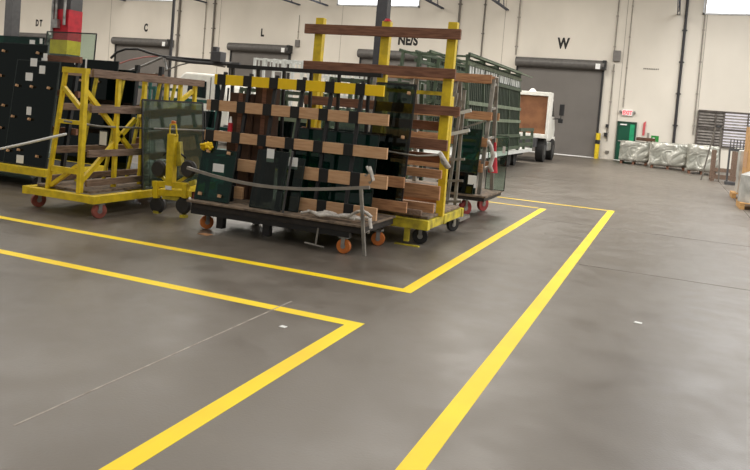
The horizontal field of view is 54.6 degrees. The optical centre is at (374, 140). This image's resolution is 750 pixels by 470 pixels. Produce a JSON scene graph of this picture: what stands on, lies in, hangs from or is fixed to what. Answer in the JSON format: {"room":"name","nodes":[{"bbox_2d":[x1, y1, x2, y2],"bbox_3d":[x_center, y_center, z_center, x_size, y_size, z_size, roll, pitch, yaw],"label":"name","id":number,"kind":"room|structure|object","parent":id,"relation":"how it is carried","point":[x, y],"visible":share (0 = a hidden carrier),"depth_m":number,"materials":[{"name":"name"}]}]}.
{"room":"factory floor","nodes":[
{"label":"factory floor","id":0,"kind":"room"},
{"bbox_2d":[0,130,749,469],"bbox_3d":[-12.261,-0.035,17.747,88.000,0.200,51.500,6,3,22],"label":"floor","id":1,"kind":"structure","parent":0,"point":[587,386],"depth_m":5.45,"materials":[{"name":"concrete"}]},
{"bbox_2d":[4,0,20,35],"bbox_3d":[-14.955,-5.758,30.068,0.621,9.580,0.600,6,3,22],"label":"steel column","id":2,"kind":"structure","parent":1,"relation":"on","point":[12,7],"depth_m":29.95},
{"bbox_2d":[0,55,107,184],"bbox_3d":[-6.014,-0.418,12.134,2.880,2.103,1.320,6,3,22],"label":"cart","id":3,"kind":"object","parent":1,"relation":"on","point":[39,173],"visible":0.36,"depth_m":11.58,"materials":[{"name":"yellow paint"}]},
{"bbox_2d":[0,42,48,161],"bbox_3d":[-5.759,-0.613,11.632,1.105,1.912,0.235,6,3,22],"label":"sheet","id":4,"kind":"object","parent":3,"relation":"on","point":[9,52],"visible":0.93,"depth_m":11.72,"materials":[{"name":"black glass"}]},
{"bbox_2d":[3,53,60,167],"bbox_3d":[-5.384,-0.499,11.386,0.910,1.776,0.210,6,3,22],"label":"sheet","id":5,"kind":"object","parent":3,"relation":"on","point":[31,117],"visible":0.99,"depth_m":11.39,"materials":[{"name":"black glass"}]},
{"bbox_2d":[49,0,82,138],"bbox_3d":[-8.907,-4.838,21.091,0.650,9.580,0.650,6,3,22],"label":"steel column","id":6,"kind":"structure","parent":1,"relation":"on","point":[66,15],"depth_m":21.00,"materials":[{"name":"red paint"}]},
{"bbox_2d":[48,65,164,177],"bbox_3d":[-5.382,-0.446,13.777,3.200,2.102,1.400,6,3,22],"label":"glass rack","id":7,"kind":"object","parent":1,"relation":"on","point":[137,67],"visible":0.12,"depth_m":13.48,"materials":[{"name":"black metal"}]},
{"bbox_2d":[0,35,44,44],"bbox_3d":[-7.205,-0.924,14.374,1.512,2.307,0.136,6,3,22],"label":"sheet","id":8,"kind":"object","parent":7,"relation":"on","point":[8,39],"visible":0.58,"depth_m":14.30,"materials":[{"name":"green glass"}]},
{"bbox_2d":[45,31,96,59],"bbox_3d":[-5.870,-0.849,13.783,1.242,2.437,0.136,6,3,22],"label":"sheet","id":9,"kind":"object","parent":7,"relation":"on","point":[47,31],"visible":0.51,"depth_m":13.72,"materials":[{"name":"green glass"}]},
{"bbox_2d":[54,59,118,165],"bbox_3d":[-5.307,-0.533,13.275,1.352,1.937,0.136,6,3,22],"label":"sheet","id":10,"kind":"object","parent":7,"relation":"on","point":[105,91],"visible":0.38,"depth_m":13.19,"materials":[{"name":"black glass"}]},
{"bbox_2d":[108,69,136,169],"bbox_3d":[-5.024,-0.434,13.261,1.462,1.787,0.150,6,3,22],"label":"sheet","id":11,"kind":"object","parent":7,"relation":"on","point":[128,95],"visible":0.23,"depth_m":13.04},
{"bbox_2d":[22,67,204,217],"bbox_3d":[-3.541,-0.026,10.431,1.305,1.882,2.600,6,3,22],"label":"glass rack","id":12,"kind":"object","parent":1,"relation":"on","point":[131,184],"visible":0.67,"depth_m":9.66,"materials":[{"name":"yellow paint"}]},
{"bbox_2d":[0,133,66,149],"bbox_3d":[-4.419,0.009,9.380,1.152,0.334,0.045,6,3,23],"label":"tension rod","id":13,"kind":"object","parent":12,"relation":"attached to","point":[62,134],"visible":1,"depth_m":9.36,"materials":[{"name":"white metal"}]},
{"bbox_2d":[98,130,108,145],"bbox_3d":[-3.771,-0.037,10.099,0.152,0.212,0.016,6,3,22],"label":"paper sheet","id":14,"kind":"object","parent":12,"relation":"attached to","point":[103,135],"visible":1,"depth_m":10.09,"materials":[{"name":"white paper"}]},
{"bbox_2d":[64,120,204,131],"bbox_3d":[-3.257,-0.197,9.866,1.798,0.098,0.713,3,3,-25],"label":"tension rod","id":15,"kind":"object","parent":12,"relation":"attached to","point":[66,121],"visible":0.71,"depth_m":9.96,"materials":[{"name":"metal"}]},
{"bbox_2d":[141,99,203,189],"bbox_3d":[-2.917,0.043,10.570,0.118,1.253,1.395,6,3,22],"label":"sheet","id":16,"kind":"object","parent":12,"relation":"on","point":[142,100],"visible":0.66,"depth_m":9.95,"materials":[{"name":"green glass"}]},
{"bbox_2d":[148,108,205,187],"bbox_3d":[-2.898,0.100,10.763,0.118,1.123,1.325,6,3,22],"label":"sheet","id":17,"kind":"object","parent":12,"relation":"on","point":[158,118],"visible":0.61,"depth_m":10.72,"materials":[{"name":"green glass"}]},
{"bbox_2d":[147,82,151,105],"bbox_3d":[-8.282,-1.040,22.313,2.570,2.000,1.070,6,3,22],"label":"rack","id":18,"kind":"object","parent":1,"relation":"on","point":[150,83],"visible":0.02,"depth_m":22.25,"materials":[{"name":"teal metal"}]},
{"bbox_2d":[13,301,291,425],"bbox_3d":[-1.236,1.373,4.854,0.012,0.002,2.800,6,3,22],"label":"joint","id":19,"kind":"object","parent":1,"relation":"on","point":[290,301],"depth_m":4.35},
{"bbox_2d":[135,85,177,119],"bbox_3d":[-6.537,-0.677,20.304,1.770,1.750,1.070,6,3,22],"label":"rack","id":20,"kind":"object","parent":1,"relation":"on","point":[154,88],"visible":0.11,"depth_m":19.55,"materials":[{"name":"teal metal"}]},
{"bbox_2d":[150,121,196,217],"bbox_3d":[-2.710,0.374,9.841,0.760,1.291,0.162,6,3,22],"label":"vacuum lifter","id":21,"kind":"object","parent":1,"relation":"on","point":[175,157],"visible":0.99,"depth_m":9.80,"materials":[{"name":"metal"}]},
{"bbox_2d":[110,0,240,106],"bbox_3d":[-3.884,-4.103,14.538,3.234,9.550,0.204,6,3,23],"label":"jib manipulator","id":22,"kind":"object","parent":1,"relation":"on","point":[218,58],"visible":0.79,"depth_m":14.62,"materials":[{"name":"grey paint"}]},
{"bbox_2d":[0,249,363,469],"bbox_3d":[-11.529,0.468,6.445,21.855,0.001,7.260,6,3,22],"label":"tape","id":23,"kind":"object","parent":1,"relation":"on","point":[150,448],"visible":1,"depth_m":4.48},
{"bbox_2d":[162,96,227,149],"bbox_3d":[-4.705,-0.368,19.555,1.770,1.500,1.070,6,3,22],"label":"rack","id":24,"kind":"object","parent":1,"relation":"on","point":[188,106],"visible":0.09,"depth_m":19.06,"materials":[{"name":"teal metal"}]},
{"bbox_2d":[134,105,221,148],"bbox_3d":[-5.416,-0.392,19.799,2.812,1.002,0.116,6,3,22],"label":"sheet","id":25,"kind":"object","parent":24,"relation":"on","point":[210,115],"visible":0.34,"depth_m":19.41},
{"bbox_2d":[180,72,255,131],"bbox_3d":[-7.867,-1.334,25.772,7.800,2.319,2.280,6,3,22],"label":"flatbed truck","id":26,"kind":"object","parent":1,"relation":"on","point":[210,90],"visible":0.04,"depth_m":23.75,"materials":[{"name":"white paint"}]},
{"bbox_2d":[0,208,545,292],"bbox_3d":[-8.256,0.346,14.432,21.835,0.001,7.755,6,3,22],"label":"tape","id":27,"kind":"object","parent":1,"relation":"on","point":[412,287],"visible":1,"depth_m":7.86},
{"bbox_2d":[251,58,306,105],"bbox_3d":[-2.898,-1.126,23.448,1.820,2.925,1.265,6,3,22],"label":"ladder rack","id":28,"kind":"object","parent":1,"relation":"on","point":[283,62],"visible":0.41,"depth_m":22.88,"materials":[{"name":"metal"}]},
{"bbox_2d":[239,87,329,156],"bbox_3d":[-2.334,-0.313,18.202,2.380,1.920,1.178,6,3,22],"label":"glass rack","id":29,"kind":"object","parent":1,"relation":"on","point":[241,89],"visible":0.16,"depth_m":17.80,"materials":[{"name":"green metal"}]},
{"bbox_2d":[276,116,306,151],"bbox_3d":[-2.481,-0.101,17.894,1.712,1.127,0.116,6,3,22],"label":"sheet","id":30,"kind":"object","parent":29,"relation":"on","point":[288,126],"visible":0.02,"depth_m":17.76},
{"bbox_2d":[186,64,407,255],"bbox_3d":[-0.960,0.148,8.926,2.680,2.095,1.086,6,3,22],"label":"cart","id":31,"kind":"object","parent":1,"relation":"on","point":[238,209],"depth_m":8.75,"materials":[{"name":"black metal"}]},
{"bbox_2d":[194,149,237,203],"bbox_3d":[-1.975,0.425,8.980,0.512,0.637,0.172,6,3,22],"label":"sheet","id":32,"kind":"object","parent":31,"relation":"on","point":[219,162],"visible":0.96,"depth_m":8.98,"materials":[{"name":"green glass"}]},
{"bbox_2d":[200,141,213,150],"bbox_3d":[-2.102,0.063,9.082,0.193,0.122,0.091,6,3,22],"label":"bundle","id":33,"kind":"object","parent":32,"relation":"on","point":[208,145],"visible":1,"depth_m":9.06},
{"bbox_2d":[227,116,232,131],"bbox_3d":[-1.840,-0.215,9.253,0.058,0.195,0.060,6,3,22],"label":"spray can","id":34,"kind":"object","parent":31,"relation":"on","point":[230,124],"visible":1,"depth_m":9.23,"materials":[{"name":"red paint"}]},
{"bbox_2d":[226,92,255,199],"bbox_3d":[-1.739,0.061,9.452,0.330,1.360,0.182,6,3,22],"label":"carton","id":35,"kind":"object","parent":31,"relation":"on","point":[246,151],"visible":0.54,"depth_m":9.35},
{"bbox_2d":[248,87,280,199],"bbox_3d":[-1.427,0.044,9.377,0.260,1.450,0.182,6,3,22],"label":"carton","id":36,"kind":"object","parent":31,"relation":"on","point":[263,95],"visible":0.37,"depth_m":9.30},
{"bbox_2d":[249,149,289,210],"bbox_3d":[-1.264,0.455,8.708,0.432,0.716,0.136,6,3,22],"label":"sheet","id":37,"kind":"object","parent":31,"relation":"on","point":[271,167],"visible":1,"depth_m":8.70,"materials":[{"name":"black glass"}]},
{"bbox_2d":[281,157,305,212],"bbox_3d":[-1.017,0.514,8.705,0.322,0.638,0.116,6,3,22],"label":"sheet","id":38,"kind":"object","parent":31,"relation":"on","point":[292,203],"visible":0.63,"depth_m":8.67,"materials":[{"name":"black glass"}]},
{"bbox_2d":[301,209,372,233],"bbox_3d":[-0.399,0.859,8.294,0.963,0.245,0.244,6,3,29],"label":"strap","id":39,"kind":"object","parent":31,"relation":"on","point":[352,216],"visible":0.98,"depth_m":8.24,"materials":[{"name":"white fabric"}]},
{"bbox_2d":[295,127,379,206],"bbox_3d":[-0.513,0.373,8.906,1.112,0.992,0.116,6,3,22],"label":"sheet","id":40,"kind":"object","parent":31,"relation":"on","point":[338,162],"visible":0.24,"depth_m":8.88,"materials":[{"name":"glass"}]},
{"bbox_2d":[364,166,374,183],"bbox_3d":[-0.062,0.390,8.285,0.137,0.205,0.060,7,3,35],"label":"strap","id":41,"kind":"object","parent":31,"relation":"hanging from","point":[369,169],"visible":1,"depth_m":8.26,"materials":[{"name":"white fabric"}]},
{"bbox_2d":[306,73,366,127],"bbox_3d":[-1.084,-0.874,22.705,1.870,2.785,1.265,6,3,22],"label":"ladder rack","id":42,"kind":"object","parent":1,"relation":"on","point":[325,76],"visible":0.13,"depth_m":22.41,"materials":[{"name":"metal"}]},
{"bbox_2d":[322,77,424,180],"bbox_3d":[-0.044,-0.273,17.045,2.280,2.317,1.178,6,3,22],"label":"glass rack","id":43,"kind":"object","parent":1,"relation":"on","point":[344,125],"visible":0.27,"depth_m":16.91,"materials":[{"name":"green metal"}]},
{"bbox_2d":[339,122,364,130],"bbox_3d":[-0.219,0.038,16.696,1.612,1.327,0.116,6,3,22],"label":"sheet","id":44,"kind":"object","parent":43,"relation":"on","point":[348,128],"visible":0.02,"depth_m":16.85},
{"bbox_2d":[371,0,391,112],"bbox_3d":[0.276,-4.124,21.613,0.535,9.580,0.500,6,3,22],"label":"steel column","id":45,"kind":"structure","parent":1,"relation":"on","point":[383,11],"depth_m":21.53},
{"bbox_2d":[301,18,463,243],"bbox_3d":[0.138,-0.201,10.024,2.350,2.860,1.650,6,3,22],"label":"glass rack","id":46,"kind":"object","parent":1,"relation":"on","point":[430,199],"visible":0.5,"depth_m":9.39,"materials":[{"name":"yellow paint"}]},
{"bbox_2d":[322,127,369,133],"bbox_3d":[-0.293,0.320,9.431,1.020,0.910,0.136,6,3,22],"label":"sheet","id":47,"kind":"object","parent":46,"relation":"on","point":[332,129],"visible":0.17,"depth_m":9.52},
{"bbox_2d":[370,82,416,201],"bbox_3d":[0.168,0.044,9.150,0.550,1.560,0.258,6,3,22],"label":"sheet","id":48,"kind":"object","parent":46,"relation":"on","point":[398,101],"visible":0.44,"depth_m":9.15,"materials":[{"name":"black glass"}]},
{"bbox_2d":[378,208,421,215],"bbox_3d":[-0.246,0.820,9.402,1.800,0.075,0.060,6,3,22],"label":"timber offcut","id":49,"kind":"object","parent":46,"relation":"on","point":[414,212],"visible":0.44,"depth_m":9.09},
{"bbox_2d":[388,150,438,156],"bbox_3d":[0.436,0.157,9.034,0.770,0.059,0.088,5,3,15],"label":"tension rod","id":50,"kind":"object","parent":46,"relation":"attached to","point":[388,150],"visible":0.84,"depth_m":8.99,"materials":[{"name":"metal"}]},
{"bbox_2d":[438,152,450,168],"bbox_3d":[0.853,0.239,8.941,0.178,0.210,0.077,6,3,22],"label":"strap","id":51,"kind":"object","parent":50,"relation":"hanging from","point":[443,160],"visible":1,"depth_m":8.92,"materials":[{"name":"white fabric"}]},
{"bbox_2d":[394,242,419,246],"bbox_3d":[0.399,1.296,9.079,0.320,0.012,0.060,6,3,22],"label":"wooden strip","id":52,"kind":"object","parent":1,"relation":"on","point":[395,242],"visible":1,"depth_m":9.06,"materials":[{"name":"yellow paint"}]},
{"bbox_2d":[397,48,465,149],"bbox_3d":[2.559,-1.117,25.856,1.390,3.550,7.200,6,3,22],"label":"glass rack","id":53,"kind":"object","parent":1,"relation":"on","point":[430,83],"visible":0.09,"depth_m":23.03,"materials":[{"name":"green metal"}]},
{"bbox_2d":[368,73,502,213],"bbox_3d":[0.930,-0.022,12.729,2.500,2.370,1.290,6,3,22],"label":"cart","id":54,"kind":"object","parent":1,"relation":"on","point":[482,195],"visible":0.46,"depth_m":12.31,"materials":[{"name":"metal"}]},
{"bbox_2d":[446,170,476,194],"bbox_3d":[1.389,0.673,11.902,0.551,0.352,0.056,6,3,22],"label":"sheet","id":55,"kind":"object","parent":54,"relation":"on","point":[468,184],"visible":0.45,"depth_m":11.86,"materials":[{"name":"black glass"}]},
{"bbox_2d":[450,127,482,193],"bbox_3d":[1.482,0.320,11.989,0.472,1.062,0.176,6,3,22],"label":"sheet","id":56,"kind":"object","parent":54,"relation":"on","point":[471,141],"visible":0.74,"depth_m":11.97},
{"bbox_2d":[487,140,494,172],"bbox_3d":[1.887,0.248,11.948,0.088,0.539,0.186,2,4,-45],"label":"strap","id":57,"kind":"object","parent":54,"relation":"hanging from","point":[489,143],"visible":1,"depth_m":11.90,"materials":[{"name":"white fabric"}]},
{"bbox_2d":[488,142,497,172],"bbox_3d":[2.005,0.278,12.264,0.170,0.510,0.170,6,3,22],"label":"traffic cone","id":58,"kind":"object","parent":54,"relation":"hanging from","point":[494,165],"visible":0.67,"depth_m":12.22,"materials":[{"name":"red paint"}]},
{"bbox_2d":[485,135,509,190],"bbox_3d":[2.159,0.386,12.863,0.352,0.970,0.066,6,3,22],"label":"sheet","id":59,"kind":"object","parent":54,"relation":"on","point":[504,148],"visible":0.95,"depth_m":12.81,"materials":[{"name":"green glass"}]},
{"bbox_2d":[437,90,471,222],"bbox_3d":[1.215,0.231,11.291,0.558,2.050,0.600,6,3,22],"label":"metal stand","id":60,"kind":"object","parent":1,"relation":"on","point":[460,120],"visible":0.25,"depth_m":11.15,"materials":[{"name":"metal"}]},
{"bbox_2d":[412,50,533,167],"bbox_3d":[3.533,-0.782,23.460,1.854,3.270,9.500,6,3,22],"label":"trailer","id":61,"kind":"object","parent":1,"relation":"on","point":[509,90],"visible":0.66,"depth_m":22.32,"materials":[{"name":"green metal"}]},
{"bbox_2d":[395,210,613,469],"bbox_3d":[1.439,1.508,6.530,0.125,0.001,17.255,6,3,22],"label":"tape","id":62,"kind":"object","parent":1,"relation":"on","point":[422,454],"visible":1,"depth_m":4.74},
{"bbox_2d":[519,88,564,161],"bbox_3d":[6.392,-0.697,30.335,2.550,2.900,3.787,6,3,22],"label":"box truck","id":63,"kind":"object","parent":1,"relation":"on","point":[537,108],"visible":0.52,"depth_m":28.87,"materials":[{"name":"white paint"}]},
{"bbox_2d":[559,104,564,115],"bbox_3d":[7.917,-1.310,30.793,0.200,0.480,0.110,6,3,22],"label":"mirror","id":64,"kind":"object","parent":63,"relation":"attached to","point":[562,107],"depth_m":30.75,"materials":[{"name":"black metal"}]},
{"bbox_2d":[500,197,608,210],"bbox_3d":[0.776,0.995,16.046,8.400,0.001,0.100,6,3,22],"label":"tape","id":65,"kind":"object","parent":1,"relation":"on","point":[500,197],"visible":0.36,"depth_m":14.85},
{"bbox_2d":[594,133,600,158],"bbox_3d":[10.908,0.236,35.691,0.226,1.250,0.226,6,3,22],"label":"guard","id":66,"kind":"object","parent":1,"relation":"on","point":[597,140],"visible":1,"depth_m":35.60,"materials":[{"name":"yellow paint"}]},
{"bbox_2d":[619,140,650,165],"bbox_3d":[11.992,0.527,33.573,1.318,1.050,1.468,6,3,22],"label":"wrapped bundle","id":67,"kind":"object","parent":1,"relation":"on","point":[633,151],"visible":0.98,"depth_m":32.93,"materials":[{"name":"silver metal"}]},
{"bbox_2d":[636,137,654,141],"bbox_3d":[12.397,-0.070,33.289,0.800,0.150,0.800,6,3,22],"label":"cardboard box","id":68,"kind":"object","parent":67,"relation":"on","point":[637,138],"visible":0.99,"depth_m":32.94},
{"bbox_2d":[535,218,748,246],"bbox_3d":[9.153,1.969,9.843,14.200,0.001,0.030,6,3,22],"label":"joint","id":69,"kind":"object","parent":1,"relation":"on","point":[535,218],"depth_m":11.77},
{"bbox_2d":[579,264,749,290],"bbox_3d":[8.399,2.079,6.307,12.900,0.001,0.025,6,3,22],"label":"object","id":70,"kind":"structure","parent":1,"relation":"on","point":[579,264],"depth_m":8.38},
{"bbox_2d":[649,141,687,170],"bbox_3d":[12.846,0.640,31.818,1.539,1.129,1.468,6,3,22],"label":"wrapped bundle","id":71,"kind":"object","parent":1,"relation":"on","point":[666,154],"visible":0.94,"depth_m":31.18,"materials":[{"name":"silver metal"}]},
{"bbox_2d":[686,144,718,174],"bbox_3d":[13.437,0.752,29.847,1.198,1.190,1.468,6,3,22],"label":"wrapped bundle","id":72,"kind":"object","parent":1,"relation":"on","point":[696,154],"visible":0.84,"depth_m":29.27,"materials":[{"name":"silver metal"}]},
{"bbox_2d":[700,125,721,181],"bbox_3d":[11.973,0.433,25.794,0.620,1.988,0.050,6,3,22],"label":"metal a frame","id":73,"kind":"object","parent":1,"relation":"on","point":[715,125],"visible":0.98,"depth_m":25.71,"materials":[{"name":"grey paint"}]},
{"bbox_2d":[709,149,737,181],"bbox_3d":[12.595,0.900,26.302,0.800,1.100,1.000,6,3,22],"label":"wooden stand","id":74,"kind":"object","parent":1,"relation":"on","point":[732,171],"visible":0.89,"depth_m":25.96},
{"bbox_2d":[724,139,744,184],"bbox_3d":[12.387,0.737,24.655,0.850,1.550,0.400,6,3,22],"label":"rack","id":75,"kind":"object","parent":1,"relation":"on","point":[726,182],"visible":0.78,"depth_m":24.66,"materials":[{"name":"metal"}]},
{"bbox_2d":[729,150,743,198],"bbox_3d":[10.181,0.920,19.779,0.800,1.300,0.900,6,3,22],"label":"post","id":76,"kind":"object","parent":1,"relation":"on","point":[741,152],"visible":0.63,"depth_m":19.57,"materials":[{"name":"brown wood"}]},
{"bbox_2d":[736,171,749,209],"bbox_3d":[9.117,1.175,17.085,1.040,0.880,1.100,6,3,22],"label":"wrapped bundle","id":77,"kind":"object","parent":1,"relation":"on","point":[743,198],"visible":1,"depth_m":16.97,"materials":[{"name":"white plastic"}]},
{"bbox_2d":[742,127,749,173],"bbox_3d":[9.971,0.648,18.510,1.080,1.930,1.200,6,3,22],"label":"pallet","id":78,"kind":"object","parent":1,"relation":"on","point":[746,159],"visible":0.36,"depth_m":18.45,"materials":[{"name":"brown wood"}]},
{"bbox_2d":[0,0,749,168],"bbox_3d":[-2.004,-5.475,41.454,88.000,10.000,0.300,6,3,22],"label":"wall","id":79,"kind":"structure","parent":0,"point":[656,34],"depth_m":37.14,"materials":[{"name":"paint"}]},
{"bbox_2d":[19,32,49,54],"bbox_3d":[-23.538,-5.003,49.858,4.700,4.800,0.545,6,3,22],"label":"door","id":80,"kind":"structure","parent":79,"relation":"in","point":[20,33],"depth_m":49.46,"materials":[{"name":"black metal"}]},
{"bbox_2d":[19,32,49,40],"bbox_3d":[-23.391,-7.157,49.768,4.640,0.480,0.500,6,3,22],"label":"hood","id":81,"kind":"object","parent":80,"relation":"attached to","point":[20,33],"depth_m":49.43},
{"bbox_2d":[111,37,173,106],"bbox_3d":[-15.015,-4.149,46.367,4.600,4.800,0.545,6,3,22],"label":"door","id":82,"kind":"structure","parent":79,"relation":"in","point":[159,46],"depth_m":46.36,"materials":[{"name":"black metal"}]},
{"bbox_2d":[111,37,168,46],"bbox_3d":[-14.868,-6.302,46.277,4.540,0.480,0.500,6,3,22],"label":"hood","id":83,"kind":"object","parent":82,"relation":"attached to","point":[118,41],"depth_m":46.17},
{"bbox_2d":[127,0,172,1],"bbox_3d":[-14.268,-9.797,46.225,3.960,1.780,0.080,6,3,22],"label":"window","id":84,"kind":"structure","parent":79,"relation":"in","point":[127,0],"depth_m":46.13,"materials":[{"name":"white"}]},
{"bbox_2d":[174,0,181,77],"bbox_3d":[-12.287,-6.992,45.404,0.252,7.593,0.167,6,3,22],"label":"conduit","id":85,"kind":"object","parent":79,"relation":"attached to","point":[179,7],"visible":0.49,"depth_m":45.37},
{"bbox_2d":[202,0,206,58],"bbox_3d":[-10.399,-7.812,44.663,0.090,5.663,0.077,6,3,22],"label":"conduit","id":86,"kind":"object","parent":79,"relation":"attached to","point":[206,0],"visible":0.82,"depth_m":44.69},
{"bbox_2d":[209,0,216,58],"bbox_3d":[-9.804,-7.773,44.382,0.216,5.643,0.147,6,3,22],"label":"conduit","id":87,"kind":"object","parent":79,"relation":"attached to","point":[214,3],"visible":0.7,"depth_m":44.38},
{"bbox_2d":[227,42,292,90],"bbox_3d":[-7.022,-3.347,43.092,4.250,4.800,0.545,6,3,22],"label":"door","id":88,"kind":"structure","parent":79,"relation":"in","point":[243,53],"depth_m":43.09,"materials":[{"name":"black metal"}]},
{"bbox_2d":[227,42,289,53],"bbox_3d":[-6.875,-5.500,43.002,4.190,0.480,0.500,6,3,22],"label":"hood","id":89,"kind":"object","parent":88,"relation":"attached to","point":[235,48],"depth_m":42.88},
{"bbox_2d":[295,40,299,46],"bbox_3d":[-4.508,-5.671,42.237,0.260,0.400,0.150,6,3,22],"label":"junction box","id":90,"kind":"object","parent":79,"relation":"attached to","point":[297,42],"visible":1,"depth_m":42.18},
{"bbox_2d":[310,0,327,5],"bbox_3d":[-9.428,-7.981,25.102,0.140,1.070,35.480,6,3,22],"label":"joist","id":91,"kind":"object","parent":79,"relation":"attached to","point":[310,0],"visible":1,"depth_m":40.59,"materials":[{"name":"grey metal"}]},
{"bbox_2d":[337,0,419,7],"bbox_3d":[0.199,-8.346,40.299,4.960,1.780,0.080,6,3,22],"label":"window","id":92,"kind":"structure","parent":79,"relation":"in","point":[373,3],"depth_m":40.41,"materials":[{"name":"white"}]},
{"bbox_2d":[357,49,426,129],"bbox_3d":[0.925,-2.550,39.837,4.400,4.800,0.545,6,3,22],"label":"door","id":93,"kind":"structure","parent":79,"relation":"in","point":[365,56],"depth_m":39.84,"materials":[{"name":"black metal"}]},
{"bbox_2d":[357,49,426,60],"bbox_3d":[1.072,-4.704,39.746,4.340,0.480,0.500,6,3,22],"label":"hood","id":94,"kind":"object","parent":93,"relation":"attached to","point":[363,54],"depth_m":39.94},
{"bbox_2d":[398,37,417,45],"bbox_3d":[1.808,-5.504,39.717,1.145,0.561,0.008,6,3,22],"label":"lettering","id":95,"kind":"object","parent":79,"relation":"attached to","point":[399,38],"depth_m":39.73,"materials":[{"name":"black paint"}]},
{"bbox_2d":[425,0,443,8],"bbox_3d":[-3.071,-7.344,22.497,0.140,1.070,35.480,6,3,22],"label":"joist","id":96,"kind":"object","parent":79,"relation":"attached to","point":[429,1],"visible":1,"depth_m":37.66,"materials":[{"name":"grey metal"}]},
{"bbox_2d":[456,0,462,57],"bbox_3d":[4.466,-6.596,38.532,0.216,5.550,0.147,6,3,22],"label":"conduit","id":97,"kind":"object","parent":79,"relation":"attached to","point":[460,1],"visible":0.38,"depth_m":38.48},
{"bbox_2d":[480,0,486,56],"bbox_3d":[5.719,-6.472,38.040,0.144,5.550,0.107,6,3,22],"label":"conduit","id":98,"kind":"object","parent":79,"relation":"attached to","point":[485,4],"visible":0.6,"depth_m":38.03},
{"bbox_2d":[492,0,508,10],"bbox_3d":[0.154,-7.020,21.176,0.140,1.070,35.480,6,3,22],"label":"joist","id":99,"kind":"object","parent":79,"relation":"attached to","point":[495,1],"visible":1,"depth_m":35.99,"materials":[{"name":"grey metal"}]},
{"bbox_2d":[500,0,506,69],"bbox_3d":[6.582,-4.406,37.771,0.024,9.600,0.012,6,3,22],"label":"trim","id":100,"kind":"structure","parent":79,"relation":"attached to","point":[506,0],"depth_m":37.72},
{"bbox_2d":[515,0,520,54],"bbox_3d":[7.433,-6.752,37.331,0.144,4.650,0.107,6,3,22],"label":"conduit","id":101,"kind":"object","parent":79,"relation":"attached to","point":[518,17],"visible":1,"depth_m":37.35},
{"bbox_2d":[515,56,606,157],"bbox_3d":[9.080,-1.732,36.496,4.460,4.800,0.545,6,3,22],"label":"door","id":102,"kind":"structure","parent":79,"relation":"in","point":[577,84],"depth_m":36.32,"materials":[{"name":"black metal"}]},
{"bbox_2d":[515,56,603,70],"bbox_3d":[9.226,-3.886,36.406,4.400,0.480,0.500,6,3,22],"label":"hood","id":103,"kind":"object","parent":102,"relation":"attached to","point":[532,63],"depth_m":36.32,"materials":[{"name":"metal"}]},
{"bbox_2d":[558,37,569,48],"bbox_3d":[9.476,-4.911,36.573,0.619,0.570,0.008,6,3,22],"label":"letter","id":104,"kind":"object","parent":79,"relation":"attached to","point":[563,39],"depth_m":36.56,"materials":[{"name":"black paint"}]},
{"bbox_2d":[606,64,614,140],"bbox_3d":[11.567,-1.881,35.715,0.108,3.770,0.087,6,3,22],"label":"conduit","id":105,"kind":"object","parent":79,"relation":"attached to","point":[613,71],"visible":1,"depth_m":35.68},
{"bbox_2d":[614,0,619,49],"bbox_3d":[11.883,-6.406,35.517,0.108,4.450,0.087,6,3,22],"label":"conduit","id":106,"kind":"object","parent":79,"relation":"attached to","point":[617,16],"visible":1,"depth_m":35.53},
{"bbox_2d":[613,50,620,61],"bbox_3d":[11.813,-4.152,35.522,0.340,0.520,0.200,6,3,22],"label":"junction box","id":107,"kind":"object","parent":79,"relation":"attached to","point":[616,54],"visible":1,"depth_m":35.43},
{"bbox_2d":[613,0,628,158],"bbox_3d":[12.092,-3.853,35.514,0.024,9.600,0.012,6,3,22],"label":"trim","id":108,"kind":"structure","parent":79,"relation":"attached to","point":[628,0],"depth_m":35.56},
{"bbox_2d":[613,121,636,161],"bbox_3d":[12.200,0.017,35.426,0.940,1.920,0.200,6,3,22],"label":"door","id":109,"kind":"structure","parent":79,"relation":"in","point":[625,130],"depth_m":35.47,"materials":[{"name":"green paint"}]},
{"bbox_2d":[619,109,635,115],"bbox_3d":[12.272,-1.388,35.360,0.760,0.300,0.188,6,3,22],"label":"exit sign","id":110,"kind":"object","parent":79,"relation":"attached to","point":[627,112],"visible":1,"depth_m":35.35,"materials":[{"name":"white plastic"}]},
{"bbox_2d":[623,0,633,105],"bbox_3d":[12.385,-5.102,35.341,0.072,6.950,0.067,6,3,22],"label":"conduit","id":111,"kind":"object","parent":79,"relation":"attached to","point":[633,0],"visible":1,"depth_m":35.36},
{"bbox_2d":[677,0,680,14],"bbox_3d":[7.710,-6.263,18.081,0.140,1.070,35.480,6,3,22],"label":"joist","id":112,"kind":"object","parent":79,"relation":"attached to","point":[678,1],"visible":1,"depth_m":32.35,"materials":[{"name":"grey metal"}]},
{"bbox_2d":[672,0,688,142],"bbox_3d":[14.505,-3.582,34.444,0.234,9.550,0.157,6,3,22],"label":"downpipe","id":113,"kind":"object","parent":79,"relation":"attached to","point":[684,30],"visible":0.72,"depth_m":34.40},
{"bbox_2d":[692,0,706,134],"bbox_3d":[15.331,-4.279,34.132,0.108,8.000,0.087,6,3,22],"label":"conduit","id":114,"kind":"object","parent":79,"relation":"attached to","point":[703,29],"visible":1,"depth_m":34.15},
{"bbox_2d":[694,15,707,143],"bbox_3d":[15.381,-3.523,34.166,0.024,9.600,0.012,6,3,22],"label":"trim","id":115,"kind":"structure","parent":79,"relation":"attached to","point":[707,15],"depth_m":34.19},
{"bbox_2d":[703,0,749,15],"bbox_3d":[17.622,-6.599,33.161,4.740,1.780,0.080,6,3,22],"label":"window","id":116,"kind":"structure","parent":79,"relation":"in","point":[714,7],"depth_m":33.69,"materials":[{"name":"white"}]},
{"bbox_2d":[695,110,749,148],"bbox_3d":[16.831,-0.484,33.547,3.660,1.660,0.140,6,3,22],"label":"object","id":117,"kind":"structure","parent":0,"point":[734,125],"depth_m":33.81,"materials":[{"name":"white"}]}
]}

